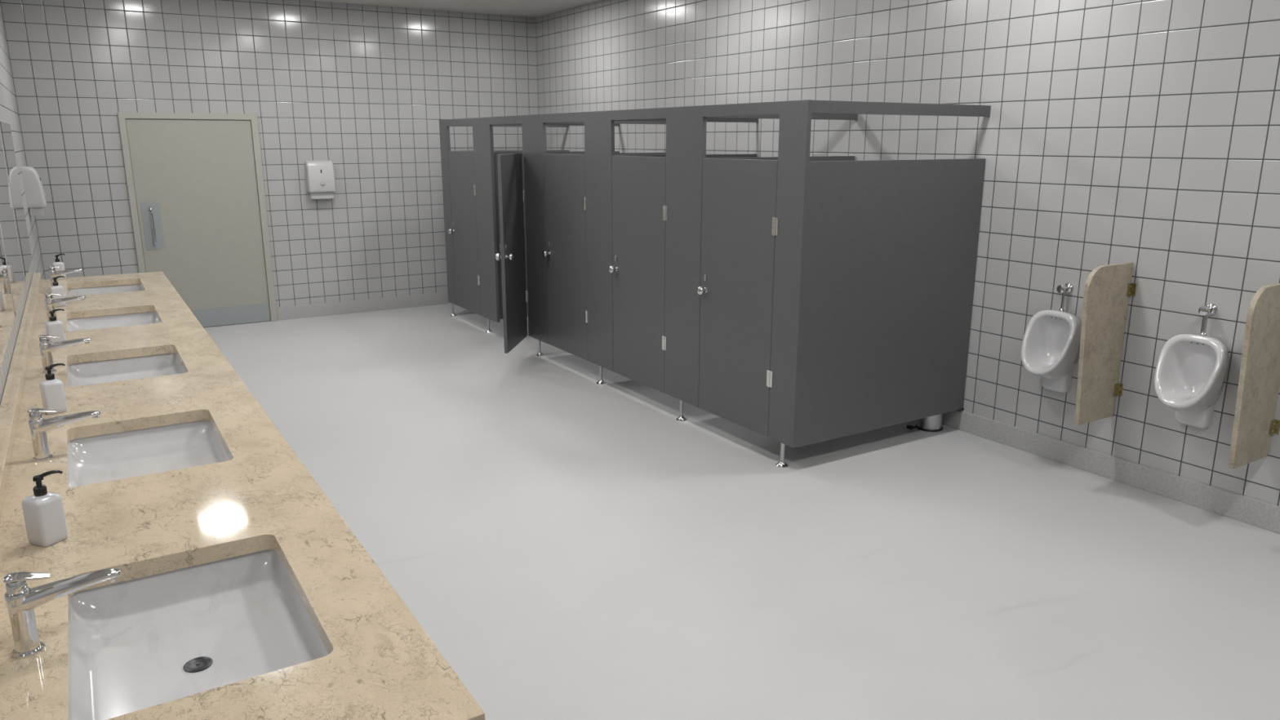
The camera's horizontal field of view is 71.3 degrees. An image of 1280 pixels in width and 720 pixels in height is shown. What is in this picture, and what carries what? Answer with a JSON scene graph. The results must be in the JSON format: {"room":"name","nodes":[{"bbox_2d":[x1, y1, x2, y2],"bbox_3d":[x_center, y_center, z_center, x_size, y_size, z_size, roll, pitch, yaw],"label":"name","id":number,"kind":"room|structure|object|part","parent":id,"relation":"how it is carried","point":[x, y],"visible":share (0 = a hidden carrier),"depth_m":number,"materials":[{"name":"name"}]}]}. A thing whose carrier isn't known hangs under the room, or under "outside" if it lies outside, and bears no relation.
{"room":"public restroom","nodes":[
{"label":"public restroom","id":0,"kind":"room"},
{"bbox_2d":[0,1,44,404],"bbox_3d":[-2.701,-0.628,3.562,0.100,3.207,10.750,-8,16,-31],"label":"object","id":1,"kind":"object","parent":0,"point":[9,114],"depth_m":6.78,"materials":[{"name":"white tile"}]},
{"bbox_2d":[0,230,14,368],"bbox_3d":[-2.771,-0.554,3.799,0.006,0.960,1.205,-8,16,-31],"label":"wall mirror","id":2,"kind":"object","parent":1,"relation":"attached to","point":[6,308],"visible":1,"depth_m":4.03,"materials":[{"name":"white mirror"}]},
{"bbox_2d":[0,133,25,313],"bbox_3d":[-3.462,-0.819,4.874,0.006,0.960,1.205,-8,16,-31],"label":"wall mirror","id":3,"kind":"object","parent":1,"relation":"attached to","point":[7,223],"visible":0.98,"depth_m":4.88,"materials":[{"name":"white mirror"}]},
{"bbox_2d":[0,121,31,279],"bbox_3d":[-4.152,-1.084,5.949,0.006,0.960,1.205,-8,16,-31],"label":"wall mirror","id":4,"kind":"object","parent":1,"relation":"attached to","point":[5,128],"visible":0.98,"depth_m":5.84,"materials":[{"name":"white mirror"}]},
{"bbox_2d":[0,272,42,519],"bbox_3d":[-2.691,0.047,3.862,0.050,0.053,6.524,-8,16,-31],"label":"backsplash","id":5,"kind":"structure","parent":1,"relation":"attached to","point":[10,406],"depth_m":3.57,"materials":[{"name":"beige stone"}]},
{"bbox_2d":[21,166,46,216],"bbox_3d":[-4.909,-1.368,7.247,0.128,0.395,0.274,-8,16,-31],"label":"dispenser","id":6,"kind":"object","parent":1,"relation":"attached to","point":[35,195],"visible":1,"depth_m":7.13,"materials":[{"name":"grey plastic"}]},
{"bbox_2d":[32,207,43,216],"bbox_3d":[-4.910,-1.220,7.283,0.064,0.076,0.230,-8,16,-31],"label":"tray","id":7,"kind":"object","parent":6,"relation":"on","point":[37,211],"depth_m":7.19,"materials":[{"name":"plastic"}]},
{"bbox_2d":[0,271,484,719],"bbox_3d":[-2.358,0.089,4.086,0.836,0.243,6.524,-8,16,-31],"label":"countertop","id":8,"kind":"structure","parent":1,"relation":"attached to","point":[380,664],"depth_m":2.37,"materials":[{"name":"beige stone"}]},
{"bbox_2d":[22,470,67,546],"bbox_3d":[-1.510,0.372,2.267,0.067,0.184,0.079,5,15,20],"label":"soap bottle","id":9,"kind":"object","parent":8,"relation":"on","point":[43,512],"visible":1,"depth_m":2.25,"materials":[{"name":"white plastic"}]},
{"bbox_2d":[39,363,66,414],"bbox_3d":[-2.197,0.104,3.353,0.067,0.184,0.086,13,19,42],"label":"soap bottle","id":10,"kind":"object","parent":8,"relation":"on","point":[51,388],"visible":0.99,"depth_m":3.33,"materials":[{"name":"white plastic"}]},
{"bbox_2d":[44,308,65,342],"bbox_3d":[-2.898,-0.162,4.435,0.087,0.184,0.067,-13,19,-42],"label":"soap bottle","id":11,"kind":"object","parent":8,"relation":"on","point":[54,327],"visible":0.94,"depth_m":4.41,"materials":[{"name":"white plastic"}]},
{"bbox_2d":[48,275,66,306],"bbox_3d":[-3.582,-0.425,5.500,0.087,0.184,0.067,-13,19,-42],"label":"soap bottle","id":12,"kind":"object","parent":8,"relation":"on","point":[55,288],"visible":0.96,"depth_m":5.47,"materials":[{"name":"white plastic"}]},
{"bbox_2d":[52,253,66,279],"bbox_3d":[-4.270,-0.689,6.571,0.087,0.184,0.067,-13,19,-42],"label":"soap bottle","id":13,"kind":"object","parent":8,"relation":"on","point":[57,263],"visible":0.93,"depth_m":6.55,"materials":[{"name":"white plastic"}]},
{"bbox_2d":[3,568,119,658],"bbox_3d":[-1.165,0.493,1.809,0.204,0.168,0.057,-8,16,-31],"label":"faucet","id":14,"kind":"object","parent":8,"relation":"on","point":[20,599],"visible":1,"depth_m":1.77,"materials":[{"name":"silver metal"}]},
{"bbox_3d":[-1.210,0.428,1.763,0.074,0.019,0.033,-8,16,-31],"label":"lever","id":15,"kind":"part","parent":14,"relation":"part of","materials":[{"name":"silver metal"}]},
{"bbox_3d":[-1.157,0.468,1.807,0.187,0.050,0.043,-8,16,-31],"label":"spout","id":16,"kind":"part","parent":14,"relation":"part of","materials":[{"name":"silver metal"}]},
{"bbox_2d":[27,408,100,462],"bbox_3d":[-1.858,0.227,2.888,0.204,0.168,0.057,-8,16,-31],"label":"faucet","id":17,"kind":"object","parent":8,"relation":"on","point":[38,426],"visible":1,"depth_m":2.85,"materials":[{"name":"silver metal"}]},
{"bbox_3d":[-1.904,0.162,2.842,0.074,0.019,0.033,-8,16,-31],"label":"lever","id":18,"kind":"part","parent":17,"relation":"part of","materials":[{"name":"silver metal"}]},
{"bbox_3d":[-1.851,0.202,2.886,0.187,0.050,0.043,-8,16,-31],"label":"spout","id":19,"kind":"part","parent":17,"relation":"part of","materials":[{"name":"silver metal"}]},
{"bbox_2d":[38,334,91,373],"bbox_3d":[-2.547,-0.037,3.961,0.204,0.168,0.057,-8,16,-31],"label":"faucet","id":20,"kind":"object","parent":8,"relation":"on","point":[46,348],"visible":0.91,"depth_m":3.92,"materials":[{"name":"silver metal"}]},
{"bbox_3d":[-2.593,-0.102,3.915,0.074,0.019,0.033,-8,16,-31],"label":"lever","id":21,"kind":"part","parent":20,"relation":"part of","materials":[{"name":"silver metal"}]},
{"bbox_3d":[-2.540,-0.062,3.959,0.187,0.050,0.043,-8,16,-31],"label":"spout","id":22,"kind":"part","parent":20,"relation":"part of","materials":[{"name":"silver metal"}]},
{"bbox_2d":[44,293,85,321],"bbox_3d":[-3.239,-0.302,5.038,0.204,0.168,0.057,-8,16,-31],"label":"faucet","id":23,"kind":"object","parent":8,"relation":"on","point":[51,303],"visible":0.78,"depth_m":4.99,"materials":[{"name":"silver metal"}]},
{"bbox_3d":[-3.285,-0.368,4.993,0.074,0.019,0.033,-8,16,-31],"label":"lever","id":24,"kind":"part","parent":23,"relation":"part of","materials":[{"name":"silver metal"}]},
{"bbox_3d":[-3.232,-0.328,5.037,0.187,0.050,0.043,-8,16,-31],"label":"spout","id":25,"kind":"part","parent":23,"relation":"part of","materials":[{"name":"silver metal"}]},
{"bbox_2d":[48,265,82,286],"bbox_3d":[-3.927,-0.567,6.110,0.204,0.168,0.057,-8,16,-31],"label":"faucet","id":26,"kind":"object","parent":8,"relation":"on","point":[52,273],"visible":0.77,"depth_m":6.06,"materials":[{"name":"silver metal"}]},
{"bbox_3d":[-3.920,-0.592,6.109,0.187,0.050,0.043,-8,16,-31],"label":"spout","id":27,"kind":"part","parent":26,"relation":"part of","materials":[{"name":"silver metal"}]},
{"bbox_2d":[67,284,142,296],"bbox_3d":[-3.739,-0.420,6.267,0.524,0.098,0.736,-8,16,-31],"label":"washbasin","id":28,"kind":"object","parent":8,"relation":"in","point":[135,287],"visible":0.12,"depth_m":6.53,"materials":[{"name":"white ceramic"}]},
{"bbox_2d":[68,311,159,331],"bbox_3d":[-3.051,-0.156,5.195,0.524,0.098,0.736,-8,16,-31],"label":"washbasin","id":29,"kind":"object","parent":8,"relation":"in","point":[149,317],"visible":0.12,"depth_m":5.46,"materials":[{"name":"white ceramic"}]},
{"bbox_2d":[68,353,185,386],"bbox_3d":[-2.359,0.110,4.117,0.524,0.098,0.736,-8,16,-31],"label":"washbasin","id":30,"kind":"object","parent":8,"relation":"in","point":[159,365],"visible":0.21,"depth_m":4.35,"materials":[{"name":"white ceramic"}]},
{"bbox_2d":[69,420,229,486],"bbox_3d":[-1.670,0.374,3.045,0.524,0.098,0.736,-8,16,-31],"label":"washbasin","id":31,"kind":"object","parent":8,"relation":"in","point":[140,452],"visible":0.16,"depth_m":3.23,"materials":[{"name":"white ceramic"}]},
{"bbox_2d":[71,550,328,719],"bbox_3d":[-0.977,0.640,1.966,0.524,0.098,0.736,-8,16,-31],"label":"washbasin","id":32,"kind":"object","parent":8,"relation":"in","point":[146,642],"visible":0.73,"depth_m":2.07,"materials":[{"name":"white ceramic"}]},
{"bbox_2d":[0,0,537,327],"bbox_3d":[-3.378,-2.057,9.359,5.269,3.207,0.100,-8,16,-31],"label":"wall","id":33,"kind":"structure","parent":0,"point":[366,90],"depth_m":9.14,"materials":[{"name":"white tile"}]},
{"bbox_2d":[117,111,277,327],"bbox_3d":[-4.321,-1.353,8.822,1.211,2.097,0.074,-8,16,-31],"label":"door","id":34,"kind":"structure","parent":33,"relation":"in","point":[196,187],"depth_m":8.83,"materials":[{"name":"grey"}]},
{"bbox_3d":[-4.703,-1.294,8.617,0.160,0.456,0.004,-8,16,-31],"label":"pull plate","id":35,"kind":"part","parent":34,"relation":"part of","materials":[{"name":"silver metal"}]},
{"bbox_3d":[-4.688,-1.289,8.592,0.023,0.369,0.058,-8,16,-31],"label":"pull handle","id":36,"kind":"part","parent":34,"relation":"part of","materials":[{"name":"silver metal"}]},
{"bbox_3d":[-4.336,-0.437,9.065,1.084,0.190,0.003,-8,16,-31],"label":"kick plate","id":37,"kind":"part","parent":34,"relation":"part of","materials":[{"name":"silver metal"}]},
{"bbox_2d":[304,160,336,199],"bbox_3d":[-3.325,-1.874,9.300,0.274,0.395,0.128,-8,16,-31],"label":"dispenser","id":38,"kind":"object","parent":33,"relation":"attached to","point":[319,175],"visible":1,"depth_m":9.26,"materials":[{"name":"grey plastic"}]},
{"bbox_2d":[309,191,333,199],"bbox_3d":[-3.326,-1.727,9.338,0.230,0.076,0.064,-8,16,-31],"label":"tray","id":39,"kind":"object","parent":38,"relation":"on","point":[313,195],"depth_m":9.31,"materials":[{"name":"plastic"}]},
{"bbox_2d":[276,292,451,319],"bbox_3d":[-2.515,-0.679,10.185,3.080,0.136,0.012,-8,16,-31],"label":"baseboard","id":40,"kind":"structure","parent":33,"relation":"attached to","point":[442,298],"depth_m":9.84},
{"bbox_2d":[311,0,601,17],"bbox_3d":[-0.534,-2.571,4.535,5.269,0.100,10.850,-8,16,-31],"label":"ceiling","id":41,"kind":"structure","parent":0,"point":[524,8],"depth_m":9.29,"materials":[{"name":"paint"}]},
{"bbox_2d":[203,303,1279,719],"bbox_3d":[-0.534,0.640,5.327,5.269,0.100,10.850,-8,16,-31],"label":"floor","id":42,"kind":"structure","parent":0,"point":[571,547],"depth_m":4.08,"materials":[{"name":"plastic"}]},
{"bbox_2d":[439,117,619,333],"bbox_3d":[-1.160,-1.444,9.296,1.524,2.047,1.170,-8,16,-31],"label":"stall","id":43,"kind":"object","parent":42,"relation":"on","point":[462,176],"visible":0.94,"depth_m":8.89,"materials":[{"name":"grey laminate"}]},
{"bbox_3d":[-1.943,-1.327,9.193,0.060,0.058,0.058,-8,16,-31],"label":"knob","id":44,"kind":"part","parent":43,"relation":"part of","materials":[{"name":"silver metal"}]},
{"bbox_3d":[-2.017,-0.558,9.622,0.025,0.132,0.025,-8,16,-31],"label":"support leg","id":45,"kind":"part","parent":43,"relation":"part of","materials":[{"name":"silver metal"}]},
{"bbox_3d":[-1.758,-2.324,8.728,0.028,0.065,1.117,-8,16,-31],"label":"header rail","id":46,"kind":"part","parent":43,"relation":"part of","materials":[{"name":"grey laminate"}]},
{"bbox_3d":[-1.756,-1.285,8.979,0.028,1.586,0.683,-8,16,-31],"label":"door","id":47,"kind":"part","parent":43,"relation":"part of","materials":[{"name":"grey laminate"}]},
{"bbox_3d":[-1.495,-0.358,8.809,0.025,0.132,0.025,-8,16,-31],"label":"support leg","id":48,"kind":"part","parent":43,"relation":"part of","materials":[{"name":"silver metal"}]},
{"bbox_3d":[-1.403,-1.475,9.769,1.430,1.590,0.028,-8,16,-31],"label":"panel","id":49,"kind":"part","parent":43,"relation":"part of","materials":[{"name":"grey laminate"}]},
{"bbox_3d":[-0.824,-1.253,8.868,1.430,1.590,0.028,-8,16,-31],"label":"panel","id":50,"kind":"part","parent":43,"relation":"part of","materials":[{"name":"grey laminate"}]},
{"bbox_2d":[480,115,666,356],"bbox_3d":[-0.672,-1.163,8.155,1.940,2.047,1.446,-8,16,-31],"label":"stall","id":51,"kind":"object","parent":42,"relation":"on","point":[512,195],"visible":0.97,"depth_m":7.62,"materials":[{"name":"grey laminate"}]},
{"bbox_3d":[-1.132,-0.829,7.171,0.060,0.058,0.058,2,14,6],"label":"knob","id":52,"kind":"part","parent":51,"relation":"part of","materials":[{"name":"silver metal"}]},
{"bbox_3d":[-1.170,-2.099,7.812,0.028,0.065,1.106,-8,16,-31],"label":"header rail","id":53,"kind":"part","parent":51,"relation":"part of","materials":[{"name":"grey laminate"}]},
{"bbox_3d":[-1.044,-0.827,7.162,0.060,0.058,0.058,2,14,6],"label":"knob","id":54,"kind":"part","parent":51,"relation":"part of","materials":[{"name":"silver metal"}]},
{"bbox_3d":[-1.055,-0.905,7.439,0.028,1.586,0.687,2,14,6],"label":"door","id":55,"kind":"part","parent":51,"relation":"part of","materials":[{"name":"grey laminate"}]},
{"bbox_3d":[-0.885,-0.124,7.860,0.025,0.132,0.025,-8,16,-31],"label":"support leg","id":56,"kind":"part","parent":51,"relation":"part of","materials":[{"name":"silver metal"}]},
{"bbox_3d":[-0.246,-1.032,7.968,1.430,1.590,0.028,-8,16,-31],"label":"panel","id":57,"kind":"part","parent":51,"relation":"part of","materials":[{"name":"grey laminate"}]},
{"bbox_2d":[532,111,758,384],"bbox_3d":[0.006,-0.996,7.480,1.524,2.047,1.133,-8,16,-31],"label":"stall","id":58,"kind":"object","parent":42,"relation":"on","point":[566,189],"visible":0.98,"depth_m":7.08,"materials":[{"name":"grey laminate"}]},
{"bbox_3d":[-0.776,-0.879,7.375,0.060,0.058,0.058,-8,16,-31],"label":"knob","id":59,"kind":"part","parent":58,"relation":"part of","materials":[{"name":"silver metal"}]},
{"bbox_3d":[-0.587,-1.875,6.905,0.028,0.065,1.096,-8,16,-31],"label":"header rail","id":60,"kind":"part","parent":58,"relation":"part of","materials":[{"name":"grey laminate"}]},
{"bbox_3d":[-0.586,-0.836,7.159,0.028,1.586,0.690,-8,16,-31],"label":"door","id":61,"kind":"part","parent":58,"relation":"part of","materials":[{"name":"grey laminate"}]},
{"bbox_3d":[-0.305,0.098,6.956,0.025,0.132,0.025,-8,16,-31],"label":"support leg","id":62,"kind":"part","parent":58,"relation":"part of","materials":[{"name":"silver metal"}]},
{"bbox_3d":[0.332,-0.810,7.067,1.430,1.590,0.028,-8,16,-31],"label":"panel","id":63,"kind":"part","parent":58,"relation":"part of","materials":[{"name":"grey laminate"}]},
{"bbox_2d":[596,106,857,421],"bbox_3d":[0.586,-0.774,6.578,1.524,2.047,1.130,-8,16,-31],"label":"stall","id":64,"kind":"object","parent":42,"relation":"on","point":[641,198],"visible":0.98,"depth_m":6.17,"materials":[{"name":"grey laminate"}]},
{"bbox_3d":[-0.197,-0.657,6.474,0.060,0.058,0.058,-8,16,-31],"label":"knob","id":65,"kind":"part","parent":64,"relation":"part of","materials":[{"name":"silver metal"}]},
{"bbox_3d":[-0.006,-0.614,6.256,0.028,1.586,0.694,-8,16,-31],"label":"door","id":66,"kind":"part","parent":64,"relation":"part of","materials":[{"name":"grey laminate"}]},
{"bbox_3d":[-0.006,-1.652,6.000,0.028,0.065,1.101,-8,16,-31],"label":"header rail","id":67,"kind":"part","parent":64,"relation":"part of","materials":[{"name":"grey laminate"}]},
{"bbox_3d":[0.281,0.323,6.044,0.025,0.132,0.025,-8,16,-31],"label":"support leg","id":68,"kind":"part","parent":64,"relation":"part of","materials":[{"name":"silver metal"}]},
{"bbox_3d":[0.911,-0.588,6.167,1.430,1.590,0.028,-8,16,-31],"label":"panel","id":69,"kind":"part","parent":64,"relation":"part of","materials":[{"name":"grey laminate"}]},
{"bbox_2d":[680,99,991,467],"bbox_3d":[1.166,-0.551,5.674,1.524,2.047,1.123,-8,16,-31],"label":"stall","id":70,"kind":"object","parent":42,"relation":"on","point":[822,300],"visible":1,"depth_m":5.21,"materials":[{"name":"grey laminate"}]},
{"bbox_3d":[0.387,-0.433,5.566,0.060,0.058,0.058,-8,16,-31],"label":"knob","id":71,"kind":"part","parent":70,"relation":"part of","materials":[{"name":"silver metal"}]},
{"bbox_3d":[0.577,-0.390,5.348,0.028,1.586,0.695,-8,16,-31],"label":"door","id":72,"kind":"part","parent":70,"relation":"part of","materials":[{"name":"grey laminate"}]},
{"bbox_3d":[0.582,-1.426,5.083,0.028,0.065,1.123,-8,16,-31],"label":"header rail","id":73,"kind":"part","parent":70,"relation":"part of","materials":[{"name":"grey laminate"}]},
{"bbox_3d":[0.829,0.533,5.190,0.025,0.132,0.025,-8,16,-31],"label":"support leg","id":74,"kind":"part","parent":70,"relation":"part of","materials":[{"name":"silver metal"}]},
{"bbox_3d":[1.489,-0.366,5.266,1.430,1.590,0.028,-8,16,-31],"label":"panel","id":75,"kind":"part","parent":70,"relation":"part of","materials":[{"name":"grey laminate"}]},
{"bbox_2d":[906,413,943,431],"bbox_3d":[1.875,0.321,5.842,0.257,0.273,0.176,-8,16,-31],"label":"pedal bin","id":76,"kind":"object","parent":42,"relation":"on","point":[931,424],"visible":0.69,"depth_m":5.82,"materials":[{"name":"grey metal"}]},
{"bbox_2d":[535,0,1279,506],"bbox_3d":[1.685,-1.283,6.218,0.100,3.207,10.750,-8,16,-31],"label":"wall","id":77,"kind":"structure","parent":0,"point":[1145,134],"depth_m":5.11,"materials":[{"name":"white tile"}]},
{"bbox_2d":[1021,310,1081,393],"bbox_3d":[2.341,-0.038,5.112,0.238,0.484,0.297,-8,16,-31],"label":"urinal","id":78,"kind":"object","parent":77,"relation":"attached to","point":[1051,345],"visible":0.99,"depth_m":5.14,"materials":[{"name":"grey ceramic"}]},
{"bbox_2d":[1056,282,1073,311],"bbox_3d":[2.407,-0.356,5.077,0.082,0.160,0.060,-8,16,-31],"label":"valve","id":79,"kind":"object","parent":77,"relation":"attached to","point":[1068,287],"visible":1,"depth_m":5.06,"materials":[{"name":"silver metal"}]},
{"bbox_2d":[1074,262,1137,425],"bbox_3d":[2.463,-0.080,4.745,0.398,0.852,0.050,-8,16,-31],"label":"divider","id":80,"kind":"object","parent":77,"relation":"attached to","point":[1108,289],"visible":1,"depth_m":4.74,"materials":[{"name":"beige stone"}]},
{"bbox_2d":[942,410,1279,533],"bbox_3d":[1.611,0.207,6.598,0.012,0.132,10.650,-8,16,-31],"label":"baseboard","id":81,"kind":"structure","parent":77,"relation":"attached to","point":[1251,511],"depth_m":4.92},
{"bbox_2d":[1154,333,1229,428],"bbox_3d":[2.748,0.118,4.478,0.238,0.484,0.297,-8,16,-31],"label":"urinal","id":82,"kind":"object","parent":77,"relation":"attached to","point":[1191,371],"visible":1,"depth_m":4.50,"materials":[{"name":"grey ceramic"}]},
{"bbox_2d":[1198,302,1217,336],"bbox_3d":[2.814,-0.200,4.442,0.082,0.160,0.060,-8,16,-31],"label":"valve","id":83,"kind":"object","parent":77,"relation":"attached to","point":[1211,308],"visible":1,"depth_m":4.43,"materials":[{"name":"silver metal"}]},
{"bbox_2d":[1228,283,1279,469],"bbox_3d":[2.870,0.076,4.111,0.398,0.852,0.050,-8,16,-31],"label":"divider","id":84,"kind":"object","parent":77,"relation":"attached to","point":[1255,423],"visible":1,"depth_m":4.10,"materials":[{"name":"beige stone"}]}
]}

